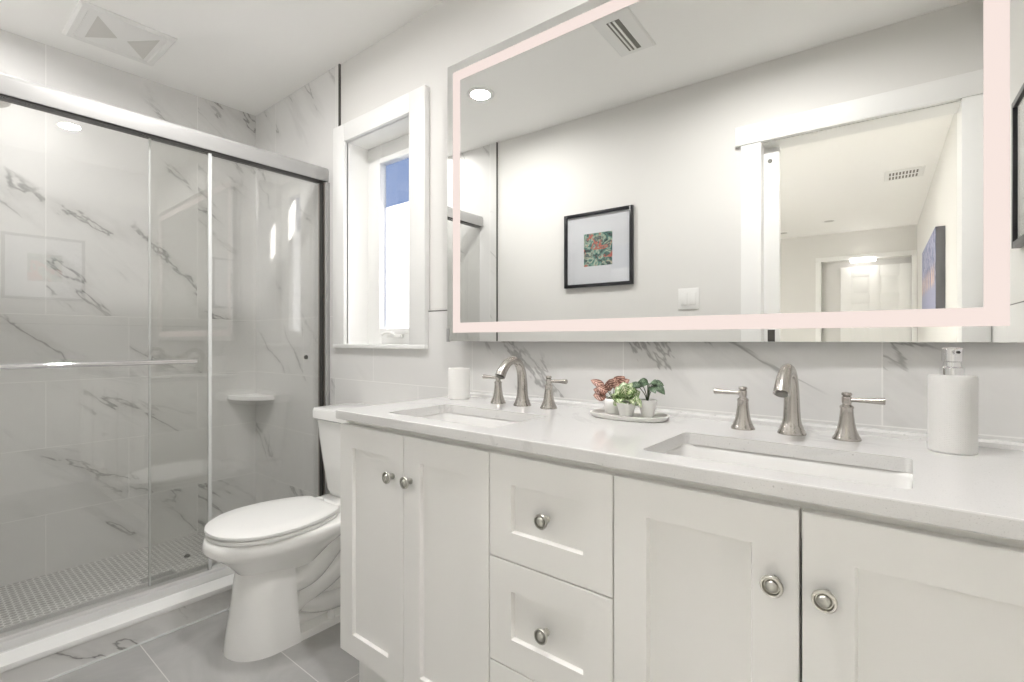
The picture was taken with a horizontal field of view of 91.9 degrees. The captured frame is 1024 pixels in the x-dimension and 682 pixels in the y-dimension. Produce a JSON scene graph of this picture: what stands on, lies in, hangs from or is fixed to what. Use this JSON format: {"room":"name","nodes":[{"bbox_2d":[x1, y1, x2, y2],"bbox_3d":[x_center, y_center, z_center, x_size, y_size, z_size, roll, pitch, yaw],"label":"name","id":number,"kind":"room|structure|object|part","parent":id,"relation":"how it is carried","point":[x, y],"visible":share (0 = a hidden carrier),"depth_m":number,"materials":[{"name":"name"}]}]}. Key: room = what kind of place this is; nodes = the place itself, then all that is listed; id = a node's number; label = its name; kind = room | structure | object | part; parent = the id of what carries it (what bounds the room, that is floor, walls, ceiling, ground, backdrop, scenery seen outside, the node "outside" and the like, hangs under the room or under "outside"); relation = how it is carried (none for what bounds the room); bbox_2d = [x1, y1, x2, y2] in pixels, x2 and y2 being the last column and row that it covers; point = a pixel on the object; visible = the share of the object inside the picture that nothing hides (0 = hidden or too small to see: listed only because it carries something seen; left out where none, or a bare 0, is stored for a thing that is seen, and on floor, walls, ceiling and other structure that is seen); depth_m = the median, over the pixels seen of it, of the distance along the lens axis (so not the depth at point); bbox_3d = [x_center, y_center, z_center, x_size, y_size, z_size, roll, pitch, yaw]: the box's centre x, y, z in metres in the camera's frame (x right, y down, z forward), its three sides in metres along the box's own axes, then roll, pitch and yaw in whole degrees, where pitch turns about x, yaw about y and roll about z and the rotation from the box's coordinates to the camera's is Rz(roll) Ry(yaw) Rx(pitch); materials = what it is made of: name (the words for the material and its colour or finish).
{"room":"bathroom","nodes":[
{"label":"bathroom","id":0,"kind":"room"},
{"bbox_2d":[0,29,255,586],"bbox_3d":[-2.076,-0.141,2.540,0.160,2.463,1.626,0,0,39],"label":"wall","id":1,"kind":"structure","parent":0,"point":[74,193],"depth_m":2.48,"materials":[{"name":"white tile"}]},
{"bbox_2d":[0,532,358,681],"bbox_3d":[-2.505,1.130,-1.049,3.781,0.080,7.620,0,0,39],"label":"floor","id":2,"kind":"structure","parent":0,"point":[194,652],"depth_m":1.78,"materials":[{"name":"grey tile"}]},
{"bbox_2d":[0,574,233,681],"bbox_3d":[-1.346,1.040,1.972,0.278,0.100,1.378,0,0,39],"label":"curb","id":3,"kind":"object","parent":2,"relation":"on","point":[50,658],"visible":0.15,"depth_m":1.72,"materials":[{"name":"stone"}]},
{"bbox_2d":[0,73,329,653],"bbox_3d":[-1.365,0.056,1.987,0.144,1.868,1.378,0,0,39],"label":"shower door","id":4,"kind":"structure","parent":3,"relation":"on","point":[14,90],"depth_m":1.97,"materials":[{"name":"silver glass"}]},
{"bbox_3d":[-1.391,-0.842,2.007,0.066,0.073,1.377,0,0,39],"label":"header rail","id":5,"kind":"part","parent":4,"relation":"part of","materials":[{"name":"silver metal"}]},
{"bbox_2d":[140,569,176,582],"bbox_3d":[-1.596,1.088,2.258,0.130,0.004,0.130,0,0,39],"label":"floor drain","id":6,"kind":"object","parent":2,"relation":"on","point":[163,574],"visible":0.41,"depth_m":2.29,"materials":[{"name":"grey metal"}]},
{"bbox_2d":[202,403,371,661],"bbox_3d":[-0.797,0.692,1.935,0.452,0.796,0.726,0,0,39],"label":"toilet","id":7,"kind":"object","parent":2,"relation":"on","point":[283,554],"visible":0.73,"depth_m":1.75,"materials":[{"name":"white ceramic"}]},
{"bbox_3d":[-0.885,0.670,1.825,0.358,0.017,0.419,0,0,39],"label":"seat","id":8,"kind":"part","parent":7,"relation":"part of","materials":[{"name":"white plastic"}]},
{"bbox_3d":[-0.885,0.649,1.825,0.362,0.025,0.425,0,0,39],"label":"seat lid","id":9,"kind":"part","parent":7,"relation":"part of","materials":[{"name":"white plastic"}]},
{"bbox_3d":[-0.642,0.507,2.127,0.424,0.330,0.214,0,0,39],"label":"tank","id":10,"kind":"part","parent":7,"relation":"part of","materials":[{"name":"white ceramic"}]},
{"bbox_3d":[-0.643,0.319,2.125,0.452,0.050,0.236,0,0,39],"label":"tank lid","id":11,"kind":"part","parent":7,"relation":"part of","materials":[{"name":"white ceramic"}]},
{"bbox_2d":[340,420,1023,681],"bbox_3d":[0.229,0.666,1.228,1.546,0.848,0.551,0,0,39],"label":"vanity cabinet","id":12,"kind":"object","parent":2,"relation":"on","point":[461,561],"visible":1,"depth_m":0.92,"materials":[{"name":"white paint"}]},
{"bbox_3d":[-0.404,0.601,1.433,0.302,0.688,0.020,0,0,39],"label":"door","id":13,"kind":"part","parent":12,"relation":"part of","materials":[{"name":"white paint"}]},
{"bbox_3d":[-0.336,0.373,1.348,0.033,0.033,0.028,0,0,39],"label":"knob","id":14,"kind":"part","parent":12,"relation":"part of","materials":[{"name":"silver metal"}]},
{"bbox_3d":[-0.277,0.373,1.301,0.033,0.033,0.028,0,0,39],"label":"knob","id":15,"kind":"part","parent":12,"relation":"part of","materials":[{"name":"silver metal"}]},
{"bbox_3d":[-0.166,0.601,1.242,0.304,0.688,0.020,0,0,39],"label":"door","id":16,"kind":"part","parent":12,"relation":"part of","materials":[{"name":"white paint"}]},
{"bbox_3d":[0.076,0.838,1.047,0.311,0.215,0.020,0,0,39],"label":"drawer","id":17,"kind":"part","parent":12,"relation":"part of","materials":[{"name":"white paint"}]},
{"bbox_3d":[0.064,0.610,1.026,0.033,0.033,0.028,0,0,39],"label":"knob","id":18,"kind":"part","parent":12,"relation":"part of","materials":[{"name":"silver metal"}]},
{"bbox_3d":[0.064,0.374,1.026,0.033,0.033,0.028,0,0,39],"label":"knob","id":19,"kind":"part","parent":12,"relation":"part of","materials":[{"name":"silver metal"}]},
{"bbox_3d":[0.076,0.610,1.047,0.311,0.234,0.020,0,0,39],"label":"drawer","id":20,"kind":"part","parent":12,"relation":"part of","materials":[{"name":"white paint"}]},
{"bbox_3d":[0.076,0.374,1.047,0.311,0.234,0.020,0,0,39],"label":"drawer","id":21,"kind":"part","parent":12,"relation":"part of","materials":[{"name":"white paint"}]},
{"bbox_2d":[336,396,1023,540],"bbox_3d":[0.235,0.227,1.235,1.558,0.027,0.537,0,0,39],"label":"countertop","id":22,"kind":"structure","parent":12,"relation":"on","point":[983,492],"depth_m":0.94,"materials":[{"name":"white stone"}]},
{"bbox_2d":[448,367,469,399],"bbox_3d":[-0.193,0.158,1.810,0.080,0.111,0.080,0,0,39],"label":"tumbler","id":23,"kind":"object","parent":22,"relation":"on","point":[458,377],"visible":1,"depth_m":1.77,"materials":[{"name":"white ceramic"}]},
{"bbox_2d":[419,412,518,427],"bbox_3d":[-0.132,0.309,1.426,0.428,0.138,0.261,0,0,39],"label":"sink","id":24,"kind":"object","parent":22,"relation":"in","point":[447,416],"visible":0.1,"depth_m":1.58,"materials":[{"name":"white ceramic"}]},
{"bbox_2d":[482,356,567,408],"bbox_3d":[0.003,0.133,1.577,0.341,0.162,0.156,0,0,39],"label":"faucet","id":25,"kind":"object","parent":22,"relation":"on","point":[522,399],"visible":1,"depth_m":1.59,"materials":[{"name":"silver metal"}]},
{"bbox_3d":[-0.069,0.124,1.698,0.076,0.026,0.020,0,0,39],"label":"lever","id":26,"kind":"part","parent":25,"relation":"part of","materials":[{"name":"silver metal"}]},
{"bbox_3d":[-0.047,0.174,1.680,0.053,0.078,0.053,0,0,39],"label":"handle","id":27,"kind":"part","parent":25,"relation":"part of","materials":[{"name":"silver metal"}]},
{"bbox_3d":[0.003,0.133,1.577,0.058,0.162,0.156,0,0,39],"label":"spout","id":28,"kind":"part","parent":25,"relation":"part of","materials":[{"name":"silver metal"}]},
{"bbox_3d":[0.115,0.174,1.550,0.053,0.078,0.053,0,0,39],"label":"handle","id":29,"kind":"part","parent":25,"relation":"part of","materials":[{"name":"silver metal"}]},
{"bbox_3d":[0.137,0.124,1.532,0.076,0.026,0.020,0,0,39],"label":"lever","id":30,"kind":"part","parent":25,"relation":"part of","materials":[{"name":"silver metal"}]},
{"bbox_2d":[590,408,669,422],"bbox_3d":[0.321,0.207,1.363,0.220,0.013,0.138,0,0,39],"label":"tray","id":31,"kind":"object","parent":22,"relation":"on","point":[601,413],"visible":0.8,"depth_m":1.33,"materials":[{"name":"white ceramic"}]},
{"bbox_2d":[591,376,629,413],"bbox_3d":[0.277,0.154,1.402,0.115,0.107,0.053,0,0,23],"label":"potted plant","id":32,"kind":"object","parent":31,"relation":"on","point":[601,389],"visible":0.75,"depth_m":1.39,"materials":[{"name":"pink plant"}]},
{"bbox_3d":[0.286,0.186,1.399,0.053,0.043,0.053,0,0,39],"label":"pot","id":33,"kind":"part","parent":32,"relation":"part of","materials":[{"name":"white ceramic"}]},
{"bbox_2d":[609,382,641,416],"bbox_3d":[0.310,0.161,1.341,0.096,0.092,0.084,0,0,39],"label":"potted plant","id":34,"kind":"object","parent":31,"relation":"on","point":[624,391],"visible":0.96,"depth_m":1.33,"materials":[{"name":"green plant"}]},
{"bbox_3d":[0.310,0.187,1.344,0.053,0.040,0.053,0,0,39],"label":"pot","id":35,"kind":"part","parent":34,"relation":"part of","materials":[{"name":"white ceramic"}]},
{"bbox_2d":[632,378,664,417],"bbox_3d":[0.364,0.155,1.335,0.097,0.105,0.060,0,0,27],"label":"potted plant","id":36,"kind":"object","parent":31,"relation":"on","point":[648,408],"visible":0.97,"depth_m":1.32,"materials":[{"name":"green plant"}]},
{"bbox_3d":[0.366,0.184,1.339,0.051,0.046,0.051,0,0,39],"label":"pot","id":37,"kind":"part","parent":36,"relation":"part of","materials":[{"name":"white ceramic"}]},
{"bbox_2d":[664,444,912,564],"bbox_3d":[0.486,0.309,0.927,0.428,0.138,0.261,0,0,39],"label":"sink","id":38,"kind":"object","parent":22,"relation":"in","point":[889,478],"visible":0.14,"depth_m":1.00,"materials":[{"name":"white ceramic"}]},
{"bbox_2d":[713,364,885,441],"bbox_3d":[0.606,0.133,1.090,0.341,0.162,0.156,0,0,39],"label":"faucet","id":39,"kind":"object","parent":22,"relation":"on","point":[786,386],"visible":1,"depth_m":1.10,"materials":[{"name":"silver metal"}]},
{"bbox_3d":[0.534,0.124,1.212,0.076,0.026,0.020,0,0,39],"label":"lever","id":40,"kind":"part","parent":39,"relation":"part of","materials":[{"name":"silver metal"}]},
{"bbox_3d":[0.556,0.174,1.194,0.053,0.078,0.053,0,0,39],"label":"handle","id":41,"kind":"part","parent":39,"relation":"part of","materials":[{"name":"silver metal"}]},
{"bbox_3d":[0.606,0.133,1.090,0.058,0.162,0.156,0,0,39],"label":"spout","id":42,"kind":"part","parent":39,"relation":"part of","materials":[{"name":"silver metal"}]},
{"bbox_3d":[0.718,0.174,1.063,0.053,0.078,0.053,0,0,39],"label":"handle","id":43,"kind":"part","parent":39,"relation":"part of","materials":[{"name":"silver metal"}]},
{"bbox_3d":[0.740,0.124,1.045,0.076,0.026,0.020,0,0,39],"label":"lever","id":44,"kind":"part","parent":39,"relation":"part of","materials":[{"name":"silver metal"}]},
{"bbox_2d":[927,348,977,455],"bbox_3d":[0.843,0.114,0.949,0.073,0.199,0.073,0,0,39],"label":"soap dispenser","id":45,"kind":"object","parent":22,"relation":"on","point":[952,395],"visible":1,"depth_m":0.93,"materials":[{"name":"white ceramic"}]},
{"bbox_3d":[0.319,0.601,0.851,0.307,0.688,0.020,0,0,39],"label":"door","id":46,"kind":"part","parent":12,"relation":"part of","materials":[{"name":"white paint"}]},
{"bbox_3d":[0.398,0.373,0.756,0.033,0.033,0.028,0,0,39],"label":"knob","id":47,"kind":"part","parent":12,"relation":"part of","materials":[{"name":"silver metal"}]},
{"bbox_3d":[0.450,0.373,0.713,0.033,0.033,0.028,0,0,39],"label":"knob","id":48,"kind":"part","parent":12,"relation":"part of","materials":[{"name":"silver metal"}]},
{"bbox_3d":[0.561,0.601,0.655,0.308,0.688,0.020,0,0,39],"label":"door","id":49,"kind":"part","parent":12,"relation":"part of","materials":[{"name":"white paint"}]},
{"bbox_2d":[0,0,443,115],"bbox_3d":[-2.483,-1.423,-0.887,3.950,0.100,7.900,0,0,39],"label":"ceiling","id":50,"kind":"structure","parent":0,"point":[247,56],"depth_m":2.24,"materials":[{"name":"white paint"}]},
{"bbox_2d":[62,0,176,65],"bbox_3d":[-1.764,-1.365,2.233,0.340,0.016,0.340,0,0,39],"label":"exhaust fan","id":51,"kind":"object","parent":50,"relation":"attached to","point":[89,23],"visible":1,"depth_m":2.21,"materials":[{"name":"white plastic"}]},
{"bbox_2d":[85,16,116,37],"bbox_3d":[-1.800,-1.362,2.191,0.233,0.001,0.095,0,0,39],"label":"grille","id":52,"kind":"object","parent":51,"relation":"attached to","point":[96,26],"depth_m":2.16,"materials":[{"name":"white"}]},
{"bbox_2d":[127,40,159,58],"bbox_3d":[-1.724,-1.362,2.294,0.245,0.001,0.092,0,0,39],"label":"grille","id":53,"kind":"object","parent":51,"relation":"attached to","point":[136,49],"depth_m":2.31,"materials":[{"name":"white"}]},
{"bbox_2d":[256,0,1023,502],"bbox_3d":[-0.200,-0.141,2.030,3.721,2.463,0.152,0,0,39],"label":"wall","id":54,"kind":"structure","parent":0,"point":[300,126],"depth_m":2.02,"materials":[{"name":"white paint"}]},
{"bbox_2d":[228,393,273,400],"bbox_3d":[-1.528,0.337,2.900,0.240,0.022,0.160,0,0,39],"label":"corner shelf","id":55,"kind":"object","parent":54,"relation":"attached to","point":[254,396],"visible":1,"depth_m":2.86,"materials":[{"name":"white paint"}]},
{"bbox_2d":[338,64,340,125],"bbox_3d":[-0.859,-1.213,2.468,0.008,0.320,0.010,0,0,39],"label":"trim","id":56,"kind":"structure","parent":54,"relation":"attached to","point":[339,65],"depth_m":2.46,"materials":[{"name":"grey metal"}]},
{"bbox_2d":[333,85,428,348],"bbox_3d":[-0.572,-0.506,2.318,0.685,1.089,0.173,0,0,39],"label":"window","id":57,"kind":"structure","parent":54,"relation":"in","point":[381,253],"depth_m":2.42,"materials":[{"name":"white paint"}]},
{"bbox_3d":[-0.572,-0.026,2.358,0.132,0.032,0.032,0,0,39],"label":"crank handle","id":58,"kind":"part","parent":57,"relation":"part of","materials":[{"name":"white plastic"}]},
{"bbox_3d":[-0.544,-0.462,2.360,0.320,0.863,0.010,0,0,39],"label":"sash","id":59,"kind":"part","parent":57,"relation":"part of","materials":[{"name":"white paint"}]},
{"bbox_3d":[-0.527,-0.354,2.382,0.276,0.603,0.006,0,0,39],"label":"frosted pane","id":60,"kind":"part","parent":57,"relation":"part of","materials":[{"name":"white glass"}]},
{"bbox_2d":[446,0,1023,342],"bbox_3d":[0.378,-0.519,1.433,1.567,1.052,0.065,0,0,39],"label":"led mirror","id":61,"kind":"object","parent":54,"relation":"attached to","point":[618,170],"visible":1,"depth_m":1.25,"materials":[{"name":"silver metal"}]},
{"bbox_2d":[470,392,1023,450],"bbox_3d":[0.443,0.206,1.402,1.672,0.015,0.015,0,0,39],"label":"trim","id":62,"kind":"structure","parent":54,"relation":"attached to","point":[982,442],"depth_m":1.19,"materials":[{"name":"white stone"}]},
{"bbox_3d":[-1.204,-0.141,0.881,3.601,2.463,0.138,0,0,39],"label":"wall","id":63,"kind":"structure","parent":0,"visible":0},
{"bbox_2d":[0,100,10,107],"bbox_3d":[-2.054,-0.982,1.834,0.200,0.128,0.281,0,0,39],"label":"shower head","id":64,"kind":"object","parent":63,"relation":"attached to","point":[3,104],"visible":0.53,"depth_m":1.93}
]}

